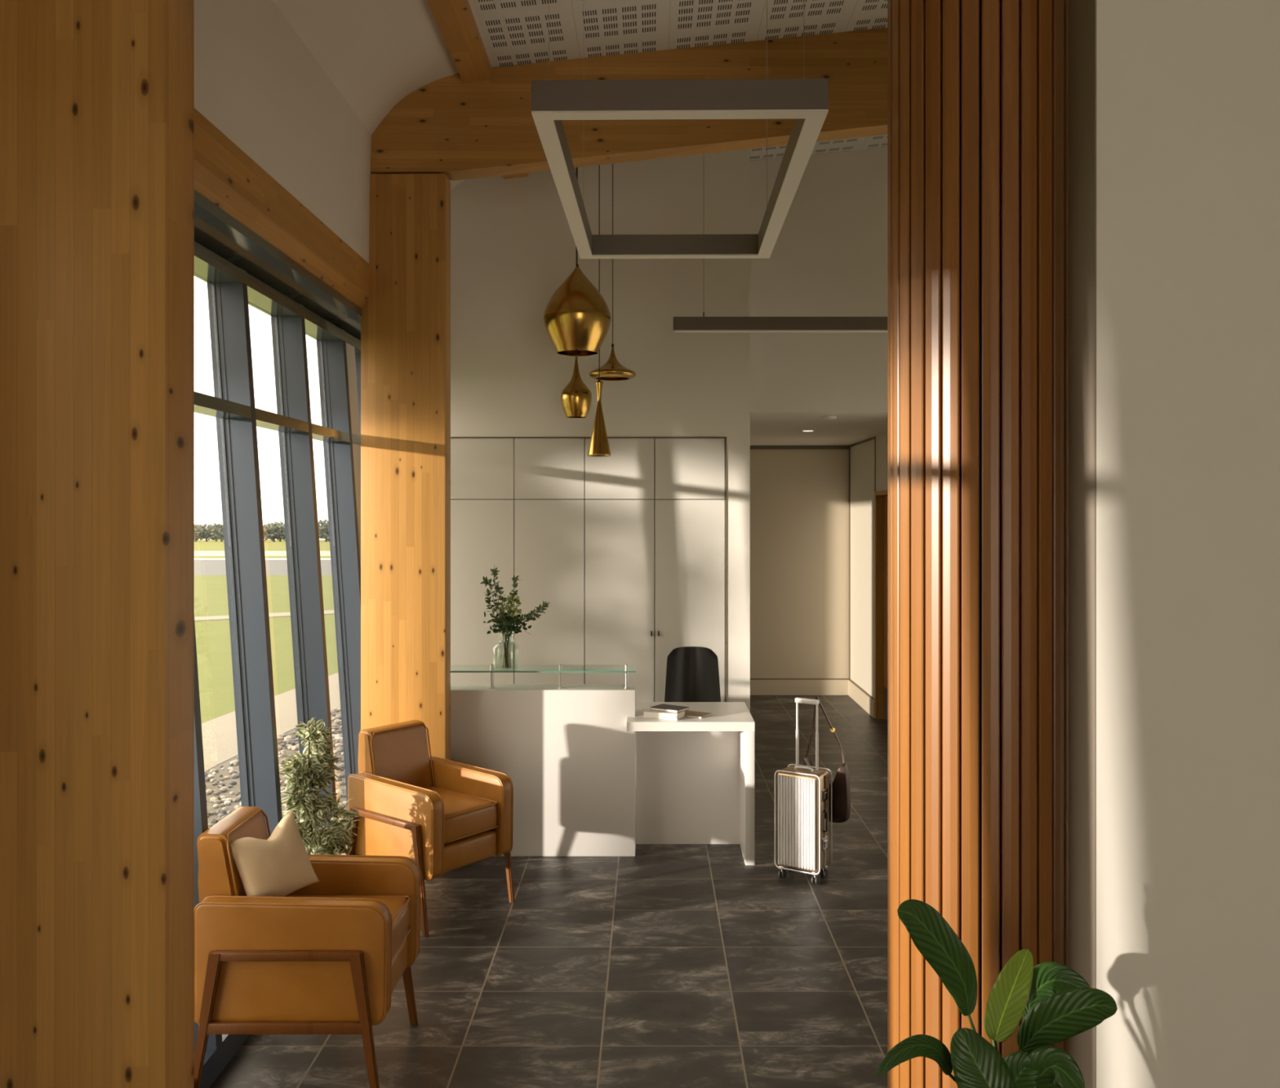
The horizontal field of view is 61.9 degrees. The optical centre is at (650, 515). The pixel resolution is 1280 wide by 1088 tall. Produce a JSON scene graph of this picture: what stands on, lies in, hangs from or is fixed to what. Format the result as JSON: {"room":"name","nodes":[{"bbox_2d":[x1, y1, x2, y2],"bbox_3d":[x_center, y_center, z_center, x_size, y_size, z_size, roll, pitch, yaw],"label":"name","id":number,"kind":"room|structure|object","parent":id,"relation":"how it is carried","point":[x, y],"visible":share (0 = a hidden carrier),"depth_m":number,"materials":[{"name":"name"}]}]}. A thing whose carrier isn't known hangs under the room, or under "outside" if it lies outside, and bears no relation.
{"room":"reception lobby","nodes":[
{"label":"reception lobby","id":0,"kind":"room"},
{"bbox_2d":[194,0,494,263],"bbox_3d":[-1.245,-1.945,1.500,0.830,1.210,11.400,0,0,0],"label":"ceiling","id":1,"kind":"structure","parent":0,"point":[303,88],"depth_m":4.69,"materials":[{"name":"white paint"}]},
{"bbox_2d":[194,107,368,308],"bbox_3d":[-1.631,-1.219,1.500,0.262,0.242,11.400,0,0,0],"label":"beam","id":2,"kind":"structure","parent":1,"relation":"attached to","point":[224,175],"depth_m":4.24,"materials":[{"name":"brown wood"}]},
{"bbox_2d":[346,342,360,564],"bbox_3d":[-1.618,0.455,5.878,0.297,2.890,0.185,0,0,0],"label":"wall pier","id":3,"kind":"object","parent":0,"point":[350,350],"visible":0.21,"depth_m":5.86,"materials":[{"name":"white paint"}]},
{"bbox_2d":[208,695,887,1087],"bbox_3d":[0.670,1.960,3.625,5.060,0.120,15.650,0,0,0],"label":"floor","id":4,"kind":"structure","parent":0,"point":[663,966],"depth_m":4.46,"materials":[{"name":"tile"}]},
{"bbox_2d":[0,0,194,1087],"bbox_3d":[-1.280,0.040,2.405,0.440,3.720,0.150,0,0,0],"label":"column","id":5,"kind":"structure","parent":4,"relation":"on","point":[97,96],"depth_m":2.33,"materials":[{"name":"brown wood"}]},
{"bbox_2d":[194,806,421,1087],"bbox_3d":[-1.182,1.480,3.716,0.655,0.841,0.572,0,0,0],"label":"armchair","id":6,"kind":"object","parent":4,"relation":"on","point":[330,955],"visible":0.98,"depth_m":3.46,"materials":[{"name":"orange leather"}]},
{"bbox_2d":[230,809,319,897],"bbox_3d":[-1.294,1.192,3.659,0.129,0.305,0.321,0,0,41],"label":"cushion","id":7,"kind":"object","parent":6,"relation":"on","point":[280,864],"visible":0.95,"depth_m":3.62,"materials":[{"name":"beige fabric"}]},
{"bbox_2d":[284,895,408,958],"bbox_3d":[-1.117,1.439,3.716,0.500,0.152,0.358,0,0,0],"label":"seat cushion","id":8,"kind":"object","parent":6,"relation":"on","point":[398,905],"depth_m":3.76,"materials":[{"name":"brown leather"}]},
{"bbox_2d":[279,716,361,854],"bbox_3d":[-1.433,1.378,4.545,0.320,1.043,0.400,0,0,24],"label":"potted ficus","id":9,"kind":"object","parent":4,"relation":"on","point":[302,776],"visible":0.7,"depth_m":4.51,"materials":[{"name":"green plant"}]},
{"bbox_2d":[360,173,450,759],"bbox_3d":[-1.319,0.040,5.755,0.451,3.720,0.150,0,0,0],"label":"column","id":10,"kind":"structure","parent":4,"relation":"on","point":[406,317],"depth_m":5.68,"materials":[{"name":"brown wood"}]},
{"bbox_2d":[370,27,887,180],"bbox_3d":[0.753,-2.327,5.755,4.593,0.998,0.150,0,0,0],"label":"rafter","id":11,"kind":"object","parent":10,"relation":"on","point":[453,127],"visible":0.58,"depth_m":5.68,"materials":[{"name":"brown wood"}]},
{"bbox_2d":[346,720,515,937],"bbox_3d":[-1.083,1.480,5.213,0.655,0.841,0.572,0,0,38],"label":"armchair","id":12,"kind":"object","parent":4,"relation":"on","point":[442,815],"visible":0.94,"depth_m":5.11,"materials":[{"name":"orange leather"}]},
{"bbox_2d":[426,786,497,844],"bbox_3d":[-1.032,1.439,5.173,0.500,0.152,0.358,0,0,38],"label":"seat cushion","id":13,"kind":"object","parent":12,"relation":"on","point":[469,814],"depth_m":5.07,"materials":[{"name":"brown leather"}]},
{"bbox_2d":[450,438,514,684],"bbox_3d":[-1.159,0.689,7.249,0.470,2.421,0.098,0,0,0],"label":"tall cabinet","id":14,"kind":"object","parent":4,"relation":"on","point":[482,469],"visible":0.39,"depth_m":7.20,"materials":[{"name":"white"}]},
{"bbox_2d":[514,438,585,684],"bbox_3d":[-0.684,0.689,7.249,0.475,2.421,0.098,0,0,0],"label":"tall cabinet","id":15,"kind":"object","parent":4,"relation":"on","point":[549,473],"visible":0.67,"depth_m":7.20,"materials":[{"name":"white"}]},
{"bbox_2d":[450,664,754,865],"bbox_3d":[-0.493,1.369,6.100,2.114,1.062,0.620,0,0,0],"label":"reception desk","id":16,"kind":"object","parent":4,"relation":"on","point":[590,775],"visible":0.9,"depth_m":5.94,"materials":[{"name":"white laminate"}]},
{"bbox_2d":[493,631,520,669],"bbox_3d":[-0.816,0.761,6.050,0.150,0.208,0.150,0,0,0],"label":"glass vase","id":17,"kind":"object","parent":16,"relation":"on","point":[497,667],"visible":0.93,"depth_m":6.04,"materials":[{"name":"glass"}]},
{"bbox_2d":[480,565,549,666],"bbox_3d":[-0.765,0.568,6.042,0.393,0.582,0.156,0,0,0],"label":"flower bouquet","id":18,"kind":"object","parent":17,"relation":"in","point":[506,624],"visible":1,"depth_m":6.04,"materials":[{"name":"green plant"}]},
{"bbox_2d":[642,707,684,720],"bbox_3d":[0.076,1.104,5.933,0.204,0.034,0.134,0,0,22],"label":"book","id":19,"kind":"object","parent":16,"relation":"on","point":[648,713],"visible":0.9,"depth_m":5.88,"materials":[{"name":"white paper"}]},
{"bbox_2d":[650,703,688,713],"bbox_3d":[0.107,1.079,5.957,0.180,0.016,0.122,0,0,34],"label":"book","id":20,"kind":"object","parent":19,"relation":"on","point":[664,708],"visible":1,"depth_m":5.93,"materials":[{"name":"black paper"}]},
{"bbox_2d":[684,710,711,718],"bbox_3d":[0.225,1.117,6.000,0.200,0.008,0.130,0,0,30],"label":"magazine","id":21,"kind":"object","parent":16,"relation":"on","point":[687,713],"visible":0.64,"depth_m":5.97,"materials":[{"name":"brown paper"}]},
{"bbox_2d":[585,438,654,706],"bbox_3d":[-0.209,0.689,7.241,0.470,2.421,0.114,0,0,0],"label":"tall cabinet","id":22,"kind":"object","parent":4,"relation":"on","point":[620,487],"visible":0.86,"depth_m":7.20,"materials":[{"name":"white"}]},
{"bbox_2d":[654,438,724,702],"bbox_3d":[0.266,0.689,7.241,0.475,2.421,0.114,0,0,0],"label":"tall cabinet","id":23,"kind":"object","parent":4,"relation":"on","point":[690,473],"visible":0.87,"depth_m":7.20,"materials":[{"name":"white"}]},
{"bbox_2d":[664,646,720,702],"bbox_3d":[0.266,1.376,6.680,0.396,1.052,0.475,0,0,0],"label":"desk chair","id":24,"kind":"object","parent":4,"relation":"on","point":[692,673],"visible":0.48,"depth_m":6.85,"materials":[{"name":"black leather"}]},
{"bbox_2d":[774,697,831,884],"bbox_3d":[0.805,1.434,5.589,0.266,0.932,0.194,0,0,31],"label":"suitcase","id":25,"kind":"object","parent":4,"relation":"on","point":[802,791],"visible":1,"depth_m":5.52,"materials":[{"name":"silver metal"}]},
{"bbox_2d":[802,697,850,822],"bbox_3d":[0.915,1.292,5.656,0.272,0.676,0.138,0,0,31],"label":"shoulder bag","id":26,"kind":"object","parent":25,"relation":"hanging from","point":[841,788],"visible":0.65,"depth_m":5.62,"materials":[{"name":"brown leather"}]},
{"bbox_2d":[887,0,1068,1087],"bbox_3d":[0.926,-0.375,3.000,0.506,4.550,0.506,0,0,0],"label":"cladding","id":27,"kind":"structure","parent":4,"relation":"on","point":[978,90],"depth_m":2.79,"materials":[{"name":"brown wood"}]},
{"bbox_2d":[875,899,1117,1087],"bbox_3d":[0.735,1.358,2.347,0.550,1.084,0.360,0,0,0],"label":"leafy plant","id":28,"kind":"object","parent":4,"relation":"on","point":[1056,1004],"visible":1,"depth_m":2.28,"materials":[{"name":"green plant"}]},
{"bbox_2d":[450,149,750,712],"bbox_3d":[-0.640,-0.475,7.475,2.620,4.750,0.550,0,0,0],"label":"wall","id":29,"kind":"structure","parent":0,"point":[513,245],"depth_m":7.20,"materials":[{"name":"white paint"}]},
{"bbox_2d":[450,436,726,437],"bbox_3d":[-0.442,-0.526,7.197,1.907,0.007,0.006,0,0,0],"label":"trim","id":30,"kind":"structure","parent":29,"relation":"attached to","point":[451,437],"depth_m":7.20,"materials":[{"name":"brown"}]},
{"bbox_2d":[725,437,726,702],"bbox_3d":[0.508,0.689,7.197,0.007,2.423,0.006,0,0,0],"label":"trim","id":31,"kind":"structure","parent":29,"relation":"attached to","point":[726,437],"depth_m":7.20,"materials":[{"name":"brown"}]},
{"bbox_2d":[471,0,887,160],"bbox_3d":[1.185,-2.664,1.730,4.030,0.553,11.860,0,0,0],"label":"ceiling","id":32,"kind":"structure","parent":0,"point":[515,32],"depth_m":5.41,"materials":[{"name":"white paint"}]},
{"bbox_2d":[426,0,492,82],"bbox_3d":[-0.923,-2.368,0.840,0.163,0.125,9.680,0,0,0],"label":"beam","id":33,"kind":"structure","parent":32,"relation":"attached to","point":[455,19],"depth_m":5.18,"materials":[{"name":"brown wood"}]},
{"bbox_2d":[503,173,528,178],"bbox_3d":[-0.909,-2.350,6.515,0.162,0.160,1.370,0,0,0],"label":"beam","id":34,"kind":"structure","parent":32,"relation":"attached to","point":[522,175],"depth_m":7.16,"materials":[{"name":"brown wood"}]},
{"bbox_2d":[560,167,591,417],"bbox_3d":[-0.470,-1.522,6.750,0.196,1.804,0.196,0,0,0],"label":"pendant lamp","id":35,"kind":"object","parent":32,"relation":"hanging from","point":[575,397],"visible":0.98,"depth_m":6.69,"materials":[{"name":"gold metal"}]},
{"bbox_2d":[543,167,611,356],"bbox_3d":[-0.426,-1.685,6.200,0.394,1.487,0.394,0,0,42],"label":"pendant lamp","id":36,"kind":"object","parent":32,"relation":"hanging from","point":[577,317],"visible":0.99,"depth_m":6.07,"materials":[{"name":"gold metal"}]},
{"bbox_2d":[587,164,611,456],"bbox_3d":[-0.309,-1.399,6.420,0.142,2.083,0.142,0,0,25],"label":"pendant lamp","id":37,"kind":"object","parent":32,"relation":"hanging from","point":[599,444],"visible":1,"depth_m":6.39,"materials":[{"name":"gold metal"}]},
{"bbox_2d":[589,164,635,381],"bbox_3d":[-0.236,-1.648,6.630,0.291,1.598,0.291,0,0,-25],"label":"pendant lamp","id":38,"kind":"object","parent":32,"relation":"hanging from","point":[612,370],"visible":0.99,"depth_m":6.58,"materials":[{"name":"gold metal"}]},
{"bbox_2d":[531,0,828,258],"bbox_3d":[0.102,-1.874,4.165,0.902,1.298,1.850,0,0,1],"label":"pendant light frame","id":39,"kind":"object","parent":32,"relation":"hanging from","point":[804,100],"visible":1,"depth_m":3.29,"materials":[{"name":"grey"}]},
{"bbox_2d":[533,120,591,256],"bbox_3d":[-0.320,-1.228,4.171,0.060,0.006,1.730,0,0,1],"label":"diffuser","id":40,"kind":"object","parent":39,"relation":"attached to","point":[548,131],"depth_m":3.91,"materials":[{"name":"white"}]},
{"bbox_2d":[579,253,770,258],"bbox_3d":[0.115,-1.228,5.060,0.902,0.006,0.060,0,0,1],"label":"diffuser","id":41,"kind":"object","parent":39,"relation":"attached to","point":[593,255],"depth_m":5.05,"materials":[{"name":"white plastic"}]},
{"bbox_2d":[531,109,828,119],"bbox_3d":[0.088,-1.228,3.270,0.902,0.006,0.060,0,0,1],"label":"diffuser","id":42,"kind":"object","parent":39,"relation":"attached to","point":[537,114],"depth_m":3.26,"materials":[{"name":"white plastic"}]},
{"bbox_2d":[757,118,825,255],"bbox_3d":[0.522,-1.228,4.159,0.060,0.006,1.730,0,0,1],"label":"diffuser","id":43,"kind":"object","parent":39,"relation":"attached to","point":[810,129],"depth_m":3.91,"materials":[{"name":"white"}]},
{"bbox_2d":[673,311,887,332],"bbox_3d":[1.072,-1.913,6.835,1.856,1.472,0.070,0,0,0],"label":"linear light","id":44,"kind":"object","parent":32,"relation":"hanging from","point":[681,324],"visible":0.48,"depth_m":6.80,"materials":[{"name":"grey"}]},
{"bbox_2d":[673,329,887,332],"bbox_3d":[1.072,-1.179,6.835,1.848,0.005,0.058,0,0,0],"label":"diffuser","id":45,"kind":"object","parent":44,"relation":"attached to","point":[674,331],"depth_m":6.81,"materials":[{"name":"white"}]},
{"bbox_2d":[750,448,848,678],"bbox_3d":[0.220,0.588,11.375,4.160,2.625,0.150,0,0,0],"label":"wall","id":46,"kind":"structure","parent":0,"point":[799,498],"depth_m":11.30,"materials":[{"name":"beige paint"}]},
{"bbox_2d":[750,680,848,695],"bbox_3d":[1.390,1.820,11.289,1.440,0.160,0.022,0,0,0],"label":"baseboard","id":47,"kind":"structure","parent":46,"relation":"attached to","point":[757,687],"depth_m":11.28,"materials":[{"name":"beige"}]},
{"bbox_2d":[750,445,848,448],"bbox_3d":[1.390,-0.720,11.293,1.440,0.040,0.015,0,0,0],"label":"trim","id":48,"kind":"structure","parent":46,"relation":"attached to","point":[751,446],"depth_m":11.29,"materials":[{"name":"brown"}]},
{"bbox_2d":[750,678,848,679],"bbox_3d":[1.390,1.734,11.295,1.440,0.012,0.010,0,0,0],"label":"trim","id":49,"kind":"structure","parent":46,"relation":"attached to","point":[750,678],"depth_m":11.29,"materials":[{"name":"brown"}]},
{"bbox_2d":[750,146,887,413],"bbox_3d":[1.815,-1.845,7.700,2.290,2.210,0.100,0,0,0],"label":"wall","id":50,"kind":"structure","parent":0,"point":[828,256],"depth_m":7.65,"materials":[{"name":"white paint"}]},
{"bbox_2d":[750,413,887,445],"bbox_3d":[0.670,-0.800,9.600,5.060,0.120,3.700,0,0,0],"label":"ceiling","id":51,"kind":"structure","parent":0,"point":[766,429],"depth_m":9.13,"materials":[{"name":"white paint"}]},
{"bbox_2d":[800,429,815,431],"bbox_3d":[1.364,-0.735,9.250,0.124,0.010,0.124,0,0,0],"label":"recessed light","id":52,"kind":"object","parent":51,"relation":"in","point":[803,430],"visible":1,"depth_m":9.21,"materials":[{"name":"white plastic"}]},
{"bbox_2d":[823,415,836,419],"bbox_3d":[1.337,-0.728,7.950,0.100,0.024,0.100,0,0,0],"label":"smoke detector","id":53,"kind":"object","parent":51,"relation":"attached to","point":[826,417],"visible":1,"depth_m":7.91,"materials":[{"name":"white plastic"}]},
{"bbox_2d":[850,432,887,697],"bbox_3d":[2.180,0.580,9.475,0.140,2.640,3.650,0,0,0],"label":"wall","id":54,"kind":"structure","parent":0,"point":[862,455],"depth_m":10.54,"materials":[{"name":"white paint"}]},
{"bbox_2d":[848,445,850,679],"bbox_3d":[2.104,0.495,11.277,0.012,2.470,0.015,0,0,0],"label":"trim","id":55,"kind":"structure","parent":54,"relation":"attached to","point":[849,446],"depth_m":11.27,"materials":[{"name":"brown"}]},
{"bbox_2d":[848,680,874,718],"bbox_3d":[2.099,1.820,10.640,0.022,0.160,1.280,0,0,0],"label":"baseboard","id":56,"kind":"structure","parent":54,"relation":"attached to","point":[863,700],"depth_m":10.56,"materials":[{"name":"beige"}]},
{"bbox_2d":[848,679,874,700],"bbox_3d":[2.105,1.734,10.640,0.010,0.012,1.280,0,0,0],"label":"trim","id":57,"kind":"structure","parent":54,"relation":"attached to","point":[851,680],"depth_m":10.62,"materials":[{"name":"brown"}]},
{"bbox_2d":[849,436,875,447],"bbox_3d":[2.106,-0.730,10.640,0.008,0.020,1.280,0,0,0],"label":"trim","id":58,"kind":"structure","parent":54,"relation":"attached to","point":[873,437],"depth_m":10.59,"materials":[{"name":"brown"}]},
{"bbox_2d":[874,438,875,491],"bbox_3d":[2.106,-0.472,10.006,0.008,0.495,0.012,0,0,0],"label":"trim","id":59,"kind":"structure","parent":54,"relation":"attached to","point":[874,438],"depth_m":10.01,"materials":[{"name":"brown"}]},
{"bbox_2d":[874,489,887,720],"bbox_3d":[2.175,0.838,9.525,0.150,2.125,0.950,0,0,0],"label":"door","id":60,"kind":"structure","parent":54,"relation":"in","point":[880,496],"depth_m":9.96,"materials":[{"name":"brown wood"}]},
{"bbox_2d":[1096,0,1279,1087],"bbox_3d":[2.143,-0.450,2.683,2.113,4.700,0.165,0,0,0],"label":"wall","id":61,"kind":"structure","parent":0,"point":[1188,91],"depth_m":2.60,"materials":[{"name":"white paint"}]},
{"bbox_2d":[1068,0,1096,1087],"bbox_3d":[1.085,-0.445,2.683,0.004,4.690,0.164,0,0,0],"label":"trim","id":62,"kind":"structure","parent":61,"relation":"attached to","point":[1082,13],"depth_m":2.68,"materials":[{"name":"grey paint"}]},
{"bbox_3d":[-1.633,0.280,-0.903,0.334,3.240,6.595,0,0,0],"label":"wall","id":63,"kind":"structure","parent":0,"visible":0},
{"bbox_2d":[194,190,361,1087],"bbox_3d":[-1.648,0.280,4.135,0.364,3.240,6.190,0,0,0],"label":"window","id":64,"kind":"structure","parent":63,"relation":"in","point":[240,268],"depth_m":4.51,"materials":[{"name":"grey metal"}]},
{"label":"outside","id":65,"kind":"structure","parent":0,"visible":0},
{"bbox_2d":[194,539,330,551],"bbox_3d":[-160.975,9.566,394.000,318.050,13.268,612.000,0,0,0],"label":"field","id":66,"kind":"structure","parent":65,"point":[200,545],"depth_m":160.62,"materials":[{"name":"plant"}]},
{"bbox_2d":[194,524,208,542],"bbox_3d":[-120.361,4.652,282.107,5.999,4.953,6.877,0,0,19],"label":"tree","id":67,"kind":"object","parent":66,"relation":"on","point":[199,531],"visible":0.6,"depth_m":281.59,"materials":[{"name":"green plant"}]},
{"bbox_2d":[196,524,216,542],"bbox_3d":[-124.896,4.871,300.143,7.978,5.245,6.958,0,0,-40],"label":"tree","id":68,"kind":"object","parent":66,"relation":"on","point":[206,530],"visible":0.26,"depth_m":299.13,"materials":[{"name":"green plant"}]},
{"bbox_2d":[207,523,223,542],"bbox_3d":[-113.260,4.436,282.012,7.841,5.385,6.839,0,0,44],"label":"tree","id":69,"kind":"object","parent":66,"relation":"on","point":[216,532],"visible":0.59,"depth_m":280.67,"materials":[{"name":"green plant"}]},
{"bbox_2d":[262,523,284,542],"bbox_3d":[-99.682,4.495,281.877,8.205,5.267,7.156,0,0,-8],"label":"tree","id":70,"kind":"object","parent":66,"relation":"on","point":[275,532],"visible":0.84,"depth_m":280.80,"materials":[{"name":"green plant"}]},
{"bbox_2d":[266,521,285,542],"bbox_3d":[-104.204,4.533,299.849,8.418,5.922,7.342,0,0,-40],"label":"tree","id":71,"kind":"object","parent":66,"relation":"on","point":[275,522],"visible":0.09,"depth_m":299.57,"materials":[{"name":"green plant"}]},
{"bbox_2d":[318,519,329,542],"bbox_3d":[-85.667,3.997,282.070,8.362,6.265,7.293,0,0,21],"label":"tree","id":72,"kind":"object","parent":66,"relation":"on","point":[324,532],"visible":0.45,"depth_m":280.53,"materials":[{"name":"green plant"}]},
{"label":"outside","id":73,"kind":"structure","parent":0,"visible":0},
{"bbox_2d":[194,575,337,723],"bbox_3d":[-160.950,2.170,-12.000,318.100,0.300,96.000,0,0,0],"label":"lawn","id":74,"kind":"structure","parent":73,"point":[213,643],"depth_m":17.12,"materials":[{"name":"green plant"}]},
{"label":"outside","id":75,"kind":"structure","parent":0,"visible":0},
{"bbox_2d":[194,560,332,575],"bbox_3d":[-160.975,2.170,42.250,318.050,0.300,12.500,0,0,0],"label":"road","id":76,"kind":"structure","parent":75,"point":[202,567],"depth_m":41.17,"materials":[{"name":"grey asphalt"}]},
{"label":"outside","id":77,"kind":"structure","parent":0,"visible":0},
{"bbox_2d":[194,609,334,621],"bbox_3d":[-22.215,2.025,11.955,43.886,0.050,1.129,0,0,-33],"label":"footpath","id":78,"kind":"structure","parent":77,"point":[331,611],"depth_m":21.09,"materials":[{"name":"beige concrete"}]},
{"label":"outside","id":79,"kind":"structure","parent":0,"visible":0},
{"bbox_2d":[201,672,340,772],"bbox_3d":[-3.693,2.010,11.002,1.286,0.050,22.048,0,0,2],"label":"garden path","id":80,"kind":"structure","parent":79,"point":[220,742],"depth_m":10.01,"materials":[{"name":"beige concrete"}]},
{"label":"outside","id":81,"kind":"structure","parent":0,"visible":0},
{"bbox_2d":[204,706,346,827],"bbox_3d":[-2.600,2.015,7.500,1.700,0.050,17.000,0,0,0],"label":"gravel bed","id":82,"kind":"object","parent":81,"point":[236,788],"visible":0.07,"depth_m":7.95,"materials":[{"name":"grey gravel"}]},
{"bbox_2d":[204,707,346,829],"bbox_3d":[-2.654,1.975,8.602,1.571,0.053,8.859,0,0,0],"label":"gravel","id":83,"kind":"object","parent":82,"relation":"on","point":[290,740],"visible":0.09,"depth_m":8.10,"materials":[{"name":"gravel"}]},
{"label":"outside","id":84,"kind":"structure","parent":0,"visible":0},
{"bbox_2d":[194,555,330,558],"bbox_3d":[-160.975,2.272,54.250,318.050,0.480,7.500,0,0,0],"label":"lawn","id":85,"kind":"structure","parent":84,"point":[195,557],"depth_m":54.24,"materials":[{"name":"green plant"}]},
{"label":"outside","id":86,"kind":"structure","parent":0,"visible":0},
{"bbox_2d":[194,558,330,559],"bbox_3d":[-160.975,2.176,49.500,318.050,0.312,2.000,0,0,0],"label":"road edge","id":87,"kind":"structure","parent":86,"point":[194,558],"depth_m":49.23,"materials":[{"name":"grey paint"}]},
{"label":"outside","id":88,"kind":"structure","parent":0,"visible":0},
{"bbox_2d":[194,551,330,555],"bbox_3d":[-160.975,2.722,73.000,318.050,1.020,30.000,0,0,0],"label":"road","id":89,"kind":"structure","parent":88,"point":[196,553],"depth_m":72.61,"materials":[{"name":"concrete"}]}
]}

